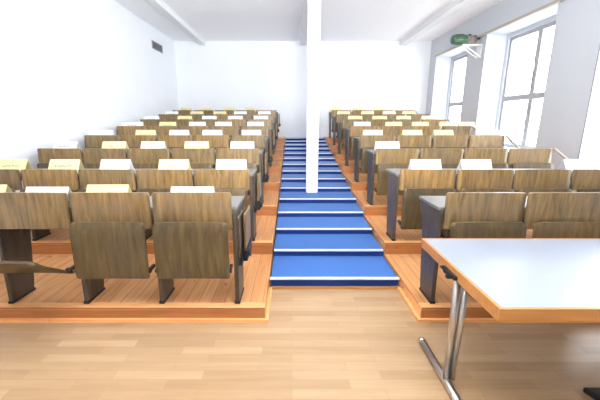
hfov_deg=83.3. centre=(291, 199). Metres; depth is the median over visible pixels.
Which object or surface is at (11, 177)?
seat
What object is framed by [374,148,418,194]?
seat
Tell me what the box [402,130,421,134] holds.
name card
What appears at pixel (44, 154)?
seat
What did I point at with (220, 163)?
name card
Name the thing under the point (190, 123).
name card
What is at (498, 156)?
seat
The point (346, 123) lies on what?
seat
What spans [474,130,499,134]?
name card
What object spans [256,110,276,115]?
seat
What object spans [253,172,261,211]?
seat
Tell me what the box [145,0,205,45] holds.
beam
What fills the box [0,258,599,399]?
floor
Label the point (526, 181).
seat
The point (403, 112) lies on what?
name card
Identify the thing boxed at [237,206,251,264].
seat
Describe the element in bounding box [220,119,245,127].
seat
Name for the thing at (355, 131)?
seat
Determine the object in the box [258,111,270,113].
name card
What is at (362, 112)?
name card
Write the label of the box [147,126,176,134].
seat
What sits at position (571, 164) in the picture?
name card
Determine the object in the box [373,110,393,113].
seat
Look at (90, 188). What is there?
name card
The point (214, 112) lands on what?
name card
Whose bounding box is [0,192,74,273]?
seat
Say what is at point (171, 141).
seat
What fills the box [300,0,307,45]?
trim
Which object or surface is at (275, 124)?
seat
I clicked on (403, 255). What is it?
platform
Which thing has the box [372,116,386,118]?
name card
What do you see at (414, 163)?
name card
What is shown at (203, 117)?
name card
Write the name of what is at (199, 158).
seat
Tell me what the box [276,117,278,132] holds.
seat
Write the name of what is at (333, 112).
seat
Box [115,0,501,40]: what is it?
ceiling
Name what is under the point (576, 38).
wall
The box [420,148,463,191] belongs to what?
seat
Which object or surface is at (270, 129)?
desk
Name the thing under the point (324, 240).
staircase
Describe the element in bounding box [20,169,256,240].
desk
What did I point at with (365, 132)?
name card
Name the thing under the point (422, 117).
name card
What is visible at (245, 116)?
seat
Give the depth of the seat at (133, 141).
5.26 m
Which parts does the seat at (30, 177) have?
backrest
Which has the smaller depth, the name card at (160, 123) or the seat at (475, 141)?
the seat at (475, 141)
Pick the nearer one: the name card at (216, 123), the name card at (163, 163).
the name card at (163, 163)
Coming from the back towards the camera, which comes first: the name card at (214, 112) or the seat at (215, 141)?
the name card at (214, 112)
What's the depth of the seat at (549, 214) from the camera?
2.33 m
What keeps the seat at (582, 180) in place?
attached to the desk at (393, 175)
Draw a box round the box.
[583,387,599,399]
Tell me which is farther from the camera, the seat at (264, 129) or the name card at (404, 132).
the seat at (264, 129)
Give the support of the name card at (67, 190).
on the desk at (15, 244)
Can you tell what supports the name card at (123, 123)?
on the desk at (270, 129)
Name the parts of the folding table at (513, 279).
leg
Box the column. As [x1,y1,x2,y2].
[306,0,320,192]
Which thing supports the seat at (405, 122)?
attached to the desk at (339, 123)
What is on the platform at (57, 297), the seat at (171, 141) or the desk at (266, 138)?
the desk at (266, 138)
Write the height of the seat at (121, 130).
0.592 m
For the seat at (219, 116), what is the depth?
8.16 m
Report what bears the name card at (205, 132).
on the desk at (266, 138)
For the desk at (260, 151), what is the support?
on the platform at (57, 297)
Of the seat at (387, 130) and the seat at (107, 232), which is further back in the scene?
the seat at (387, 130)
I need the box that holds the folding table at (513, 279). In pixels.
[418,238,599,399]
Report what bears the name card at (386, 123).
on the desk at (347, 130)
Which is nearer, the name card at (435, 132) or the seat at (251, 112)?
the name card at (435, 132)
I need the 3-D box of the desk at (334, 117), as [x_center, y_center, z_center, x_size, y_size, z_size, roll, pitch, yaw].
[2.192,-1.716,8.275,2.314,0.745,0.774,0,13,0]
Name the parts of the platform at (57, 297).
skirting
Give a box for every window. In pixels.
[447,54,467,121]
[498,20,555,149]
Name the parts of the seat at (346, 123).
seat, backrest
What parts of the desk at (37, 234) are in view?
panel, panel, panel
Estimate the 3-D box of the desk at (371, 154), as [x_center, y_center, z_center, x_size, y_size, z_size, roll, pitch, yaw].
[2.192,-0.295,4.400,2.314,0.745,0.774,0,13,0]
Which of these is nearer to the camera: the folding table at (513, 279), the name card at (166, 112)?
the folding table at (513, 279)
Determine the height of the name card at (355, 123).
0.120 m
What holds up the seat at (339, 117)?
attached to the desk at (334, 117)
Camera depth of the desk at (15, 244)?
2.55 m
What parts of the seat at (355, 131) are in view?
seat, backrest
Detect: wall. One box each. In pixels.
[0,0,178,191]
[174,41,431,140]
[425,0,599,191]
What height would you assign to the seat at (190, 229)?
0.606 m
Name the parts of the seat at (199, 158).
seat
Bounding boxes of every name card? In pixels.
[0,159,33,169]
[0,184,11,191]
[25,187,71,200]
[48,159,84,171]
[53,141,81,149]
[86,185,131,191]
[89,130,114,134]
[99,159,134,169]
[102,141,128,149]
[122,122,143,125]
[135,130,156,136]
[141,141,166,147]
[144,116,159,118]
[158,159,190,168]
[159,122,176,125]
[165,111,178,113]
[169,130,189,134]
[171,187,214,191]
[177,116,192,119]
[184,141,209,147]
[189,122,205,125]
[190,111,203,113]
[202,116,216,118]
[202,130,222,134]
[213,111,225,113]
[215,122,231,125]
[216,159,246,168]
[228,116,242,118]
[230,141,254,147]
[234,111,246,113]
[242,130,260,134]
[247,122,263,125]
[254,116,267,118]
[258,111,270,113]
[337,111,349,113]
[348,116,361,118]
[353,122,370,125]
[361,111,373,113]
[362,130,382,134]
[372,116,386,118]
[374,141,399,149]
[382,111,395,115]
[385,122,401,125]
[396,116,410,118]
[402,111,414,113]
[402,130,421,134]
[408,159,441,168]
[411,122,428,125]
[421,116,435,120]
[432,130,453,136]
[439,122,455,127]
[457,122,474,126]
[457,159,491,169]
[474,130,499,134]
[557,159,594,170]
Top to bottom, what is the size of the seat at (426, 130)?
0.592 m
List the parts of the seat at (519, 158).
backrest, seat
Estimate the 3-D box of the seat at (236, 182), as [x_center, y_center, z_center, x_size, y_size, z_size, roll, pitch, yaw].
[-0.694,-0.004,3.348,0.545,0.592,0.109,0,13,0]
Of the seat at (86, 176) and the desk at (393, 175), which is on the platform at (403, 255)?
the desk at (393, 175)
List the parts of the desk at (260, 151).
panel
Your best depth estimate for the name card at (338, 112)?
8.36 m
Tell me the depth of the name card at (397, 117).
7.39 m
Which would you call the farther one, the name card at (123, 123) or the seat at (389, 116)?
the seat at (389, 116)
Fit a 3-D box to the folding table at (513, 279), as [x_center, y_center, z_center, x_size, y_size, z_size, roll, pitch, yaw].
[1.717,0.688,1.821,1.821,0.720,0.829,0,13,0]
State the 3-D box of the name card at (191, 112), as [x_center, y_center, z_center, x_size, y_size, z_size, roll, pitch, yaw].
[-2.363,-2.144,8.388,0.312,0.120,0.133,0,13,0]
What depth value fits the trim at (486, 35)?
7.12 m
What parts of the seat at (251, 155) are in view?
backrest, seat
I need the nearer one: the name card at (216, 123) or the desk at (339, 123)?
the name card at (216, 123)
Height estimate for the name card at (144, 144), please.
0.120 m
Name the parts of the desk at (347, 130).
panel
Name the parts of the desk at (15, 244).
panel, panel, panel, panel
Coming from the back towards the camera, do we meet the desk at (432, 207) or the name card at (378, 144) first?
the name card at (378, 144)
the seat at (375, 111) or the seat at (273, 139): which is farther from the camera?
the seat at (375, 111)
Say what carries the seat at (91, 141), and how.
attached to the desk at (266, 138)
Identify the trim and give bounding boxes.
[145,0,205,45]
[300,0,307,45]
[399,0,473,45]
[434,0,564,57]
[475,35,486,127]
[578,46,599,158]
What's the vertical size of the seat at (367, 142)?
0.592 m
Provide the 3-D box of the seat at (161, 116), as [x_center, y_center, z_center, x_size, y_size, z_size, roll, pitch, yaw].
[-2.962,-1.780,8.192,0.545,0.592,0.109,0,13,0]
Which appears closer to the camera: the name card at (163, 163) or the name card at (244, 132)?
the name card at (163, 163)
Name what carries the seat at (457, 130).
attached to the desk at (347, 130)
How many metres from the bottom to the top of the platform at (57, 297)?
0.985 m
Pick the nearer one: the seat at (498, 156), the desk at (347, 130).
the seat at (498, 156)
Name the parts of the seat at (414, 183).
backrest, seat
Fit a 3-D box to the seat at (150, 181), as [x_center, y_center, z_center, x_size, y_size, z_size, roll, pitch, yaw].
[-1.261,-0.004,3.348,0.545,0.592,0.109,0,13,0]
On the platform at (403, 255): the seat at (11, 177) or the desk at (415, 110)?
the desk at (415, 110)
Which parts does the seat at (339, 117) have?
backrest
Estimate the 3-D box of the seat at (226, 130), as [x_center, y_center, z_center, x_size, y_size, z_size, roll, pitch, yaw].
[-1.261,-1.069,6.255,0.545,0.592,0.109,0,13,0]
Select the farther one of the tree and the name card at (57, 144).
the tree
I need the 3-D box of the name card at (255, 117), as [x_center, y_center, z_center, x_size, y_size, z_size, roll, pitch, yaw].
[-0.682,-1.789,7.419,0.312,0.120,0.133,0,13,1]
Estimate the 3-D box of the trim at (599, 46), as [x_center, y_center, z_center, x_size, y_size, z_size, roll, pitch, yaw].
[3.998,-1.563,4.476,0.009,2.450,0.014,0,13,0]
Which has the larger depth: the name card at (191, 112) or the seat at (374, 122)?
the name card at (191, 112)
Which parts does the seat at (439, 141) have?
seat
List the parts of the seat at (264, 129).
backrest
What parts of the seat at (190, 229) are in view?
seat, backrest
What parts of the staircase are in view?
skirting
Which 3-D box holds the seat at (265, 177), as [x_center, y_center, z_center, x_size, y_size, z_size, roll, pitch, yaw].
[-0.353,-0.450,4.551,0.075,0.370,0.368,0,13,0]
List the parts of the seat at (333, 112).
backrest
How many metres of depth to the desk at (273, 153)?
7.26 m
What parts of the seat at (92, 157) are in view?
seat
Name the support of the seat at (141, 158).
attached to the desk at (260, 151)
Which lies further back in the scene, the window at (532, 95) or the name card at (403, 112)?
the name card at (403, 112)
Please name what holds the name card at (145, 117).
on the desk at (273, 153)
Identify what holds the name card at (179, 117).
on the desk at (273, 153)
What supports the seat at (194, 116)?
attached to the desk
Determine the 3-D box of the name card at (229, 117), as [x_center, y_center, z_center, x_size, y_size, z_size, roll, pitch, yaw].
[-1.243,-1.789,7.419,0.312,0.120,0.134,0,13,2]
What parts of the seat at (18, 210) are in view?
backrest, seat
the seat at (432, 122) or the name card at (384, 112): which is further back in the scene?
the name card at (384, 112)
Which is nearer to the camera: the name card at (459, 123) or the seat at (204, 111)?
the name card at (459, 123)
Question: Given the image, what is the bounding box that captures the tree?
[504,118,539,145]
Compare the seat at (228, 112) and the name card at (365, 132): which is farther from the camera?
the seat at (228, 112)
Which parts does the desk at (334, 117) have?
panel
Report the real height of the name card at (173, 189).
0.120 m
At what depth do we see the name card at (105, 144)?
4.49 m
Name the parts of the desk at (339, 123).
panel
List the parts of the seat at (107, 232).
seat, backrest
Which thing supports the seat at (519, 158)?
attached to the desk at (371, 154)
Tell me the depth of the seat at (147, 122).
7.20 m
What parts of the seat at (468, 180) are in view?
seat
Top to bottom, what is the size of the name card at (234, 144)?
0.120 m
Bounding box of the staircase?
[270,137,399,288]
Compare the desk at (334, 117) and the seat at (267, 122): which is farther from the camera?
the desk at (334, 117)
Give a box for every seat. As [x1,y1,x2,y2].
[0,169,22,191]
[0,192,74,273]
[20,169,79,212]
[37,148,82,191]
[69,192,155,278]
[78,169,135,191]
[82,148,125,168]
[84,135,119,147]
[117,126,146,136]
[121,135,156,158]
[127,148,170,191]
[136,169,192,225]
[140,119,165,125]
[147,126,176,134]
[151,192,232,278]
[157,135,192,149]
[158,114,180,121]
[167,119,192,127]
[171,148,214,168]
[172,110,192,115]
[178,126,207,136]
[182,114,203,121]
[193,110,213,115]
[193,119,218,127]
[194,135,228,168]
[194,169,249,214]
[205,114,227,121]
[209,126,238,136]
[214,110,234,115]
[216,148,258,194]
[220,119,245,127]
[229,114,250,121]
[230,135,264,173]
[235,110,255,115]
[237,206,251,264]
[240,126,268,158]
[247,119,271,127]
[252,114,274,121]
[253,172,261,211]
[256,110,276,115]
[262,152,268,182]
[267,139,272,162]
[271,130,275,149]
[274,123,277,139]
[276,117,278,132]
[331,110,351,132]
[336,114,358,138]
[342,119,367,147]
[349,126,378,158]
[352,110,372,114]
[359,114,381,120]
[360,135,395,173]
[368,119,393,127]
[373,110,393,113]
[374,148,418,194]
[380,126,409,136]
[383,114,405,121]
[394,110,413,113]
[395,119,420,127]
[396,135,431,158]
[397,169,455,228]
[406,114,428,118]
[411,126,440,134]
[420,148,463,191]
[421,119,446,125]
[432,135,467,149]
[440,192,526,278]
[441,126,471,136]
[456,169,513,191]
[464,148,507,168]
[468,135,504,147]
[507,148,552,191]
[512,169,571,212]
[523,192,599,237]
[569,169,599,191]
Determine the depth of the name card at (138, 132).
5.46 m
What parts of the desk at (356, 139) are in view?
panel, rail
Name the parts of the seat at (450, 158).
backrest, seat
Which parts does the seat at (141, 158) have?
seat, backrest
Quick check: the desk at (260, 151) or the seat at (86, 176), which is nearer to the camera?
the seat at (86, 176)
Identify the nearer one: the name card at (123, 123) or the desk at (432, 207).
the desk at (432, 207)
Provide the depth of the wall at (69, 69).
5.19 m
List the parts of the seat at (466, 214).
backrest, seat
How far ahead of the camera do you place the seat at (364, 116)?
8.16 m
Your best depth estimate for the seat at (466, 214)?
2.33 m
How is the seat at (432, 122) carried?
attached to the desk at (339, 123)
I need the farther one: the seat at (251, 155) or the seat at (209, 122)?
the seat at (209, 122)
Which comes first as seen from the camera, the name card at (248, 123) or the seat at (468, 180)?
the seat at (468, 180)
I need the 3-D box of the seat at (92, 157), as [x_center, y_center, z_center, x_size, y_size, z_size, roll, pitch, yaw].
[-2.395,-0.359,4.317,0.545,0.592,0.109,0,13,0]
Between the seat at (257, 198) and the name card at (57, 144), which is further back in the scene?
the name card at (57, 144)
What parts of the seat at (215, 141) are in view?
backrest, seat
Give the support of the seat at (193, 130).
attached to the desk at (270, 129)
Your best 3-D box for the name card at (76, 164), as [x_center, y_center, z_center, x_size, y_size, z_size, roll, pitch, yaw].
[-2.376,-0.367,3.544,0.312,0.120,0.133,0,13,-1]
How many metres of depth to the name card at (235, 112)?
8.36 m
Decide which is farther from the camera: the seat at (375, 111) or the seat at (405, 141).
the seat at (375, 111)
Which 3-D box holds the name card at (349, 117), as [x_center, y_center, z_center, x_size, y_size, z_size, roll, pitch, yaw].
[1.386,-1.789,7.419,0.312,0.120,0.133,0,13,-1]
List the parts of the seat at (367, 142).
seat, backrest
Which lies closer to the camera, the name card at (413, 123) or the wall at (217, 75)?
the name card at (413, 123)
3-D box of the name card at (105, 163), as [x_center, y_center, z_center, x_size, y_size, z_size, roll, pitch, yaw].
[-1.845,-0.367,3.544,0.312,0.120,0.133,0,13,2]
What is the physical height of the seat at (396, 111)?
0.592 m
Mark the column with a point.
(314, 6)
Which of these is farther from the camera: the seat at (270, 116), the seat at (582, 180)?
the seat at (270, 116)
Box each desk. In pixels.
[0,196,243,303]
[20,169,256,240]
[38,150,263,204]
[84,137,268,181]
[116,128,271,165]
[246,122,274,154]
[329,110,417,137]
[333,114,431,144]
[338,120,450,154]
[345,126,476,165]
[354,135,519,181]
[366,149,567,204]
[386,169,571,240]
[419,196,527,303]
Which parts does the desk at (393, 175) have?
panel, panel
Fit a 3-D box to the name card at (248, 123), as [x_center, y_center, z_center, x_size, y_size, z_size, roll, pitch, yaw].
[-0.698,-1.433,6.450,0.312,0.120,0.134,0,13,-1]
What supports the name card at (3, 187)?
on the desk at (15, 244)
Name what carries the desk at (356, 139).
on the platform at (403, 255)
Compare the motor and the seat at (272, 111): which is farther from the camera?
the seat at (272, 111)
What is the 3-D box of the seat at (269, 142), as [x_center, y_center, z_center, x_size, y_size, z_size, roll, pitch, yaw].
[-0.353,-0.806,5.520,0.075,0.370,0.368,0,13,0]
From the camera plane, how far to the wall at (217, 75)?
9.88 m
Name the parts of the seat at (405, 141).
backrest, seat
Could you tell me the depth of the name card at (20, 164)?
3.52 m
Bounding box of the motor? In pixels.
[450,34,482,58]
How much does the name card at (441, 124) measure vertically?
0.120 m
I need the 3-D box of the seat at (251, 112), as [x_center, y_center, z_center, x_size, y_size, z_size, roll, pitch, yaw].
[-1.261,-2.135,9.161,0.545,0.592,0.109,0,13,0]
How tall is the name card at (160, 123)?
0.120 m
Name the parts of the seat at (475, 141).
seat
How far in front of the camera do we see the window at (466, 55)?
9.29 m
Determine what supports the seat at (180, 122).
attached to the desk at (273, 153)
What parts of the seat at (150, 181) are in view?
seat, backrest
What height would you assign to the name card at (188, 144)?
0.120 m
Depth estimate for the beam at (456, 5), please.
7.35 m
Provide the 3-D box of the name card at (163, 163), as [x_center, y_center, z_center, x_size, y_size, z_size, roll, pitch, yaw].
[-1.235,-0.367,3.544,0.312,0.120,0.133,0,13,1]
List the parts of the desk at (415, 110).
panel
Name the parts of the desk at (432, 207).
panel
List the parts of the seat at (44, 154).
seat, backrest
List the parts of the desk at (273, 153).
panel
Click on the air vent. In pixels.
(155, 45)
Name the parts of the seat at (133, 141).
backrest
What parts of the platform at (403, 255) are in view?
skirting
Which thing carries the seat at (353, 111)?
attached to the desk at (415, 110)
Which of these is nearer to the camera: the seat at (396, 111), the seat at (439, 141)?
the seat at (439, 141)
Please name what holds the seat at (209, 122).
attached to the desk at (273, 153)
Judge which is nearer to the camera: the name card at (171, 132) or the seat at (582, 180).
the seat at (582, 180)
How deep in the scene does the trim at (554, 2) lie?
5.98 m
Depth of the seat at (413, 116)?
8.16 m
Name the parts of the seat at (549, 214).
seat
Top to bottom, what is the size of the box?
0.049 m
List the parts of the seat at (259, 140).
backrest, seat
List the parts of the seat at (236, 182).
backrest, seat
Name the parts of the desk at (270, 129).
panel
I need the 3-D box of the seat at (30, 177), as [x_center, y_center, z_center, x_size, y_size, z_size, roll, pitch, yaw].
[-2.395,-0.004,3.348,0.545,0.592,0.109,0,13,0]
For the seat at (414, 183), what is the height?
0.592 m
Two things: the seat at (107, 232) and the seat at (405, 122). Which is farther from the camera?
the seat at (405, 122)
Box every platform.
[0,137,284,322]
[323,137,599,322]
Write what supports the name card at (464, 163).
on the desk at (393, 175)
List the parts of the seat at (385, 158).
seat, backrest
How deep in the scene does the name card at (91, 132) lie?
5.46 m
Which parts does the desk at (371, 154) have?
panel, rail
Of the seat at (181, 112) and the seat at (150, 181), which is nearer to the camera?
the seat at (150, 181)
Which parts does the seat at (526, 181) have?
backrest, seat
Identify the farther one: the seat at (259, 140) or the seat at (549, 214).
the seat at (259, 140)
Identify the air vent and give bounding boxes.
[151,40,162,52]
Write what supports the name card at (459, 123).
on the desk at (347, 130)

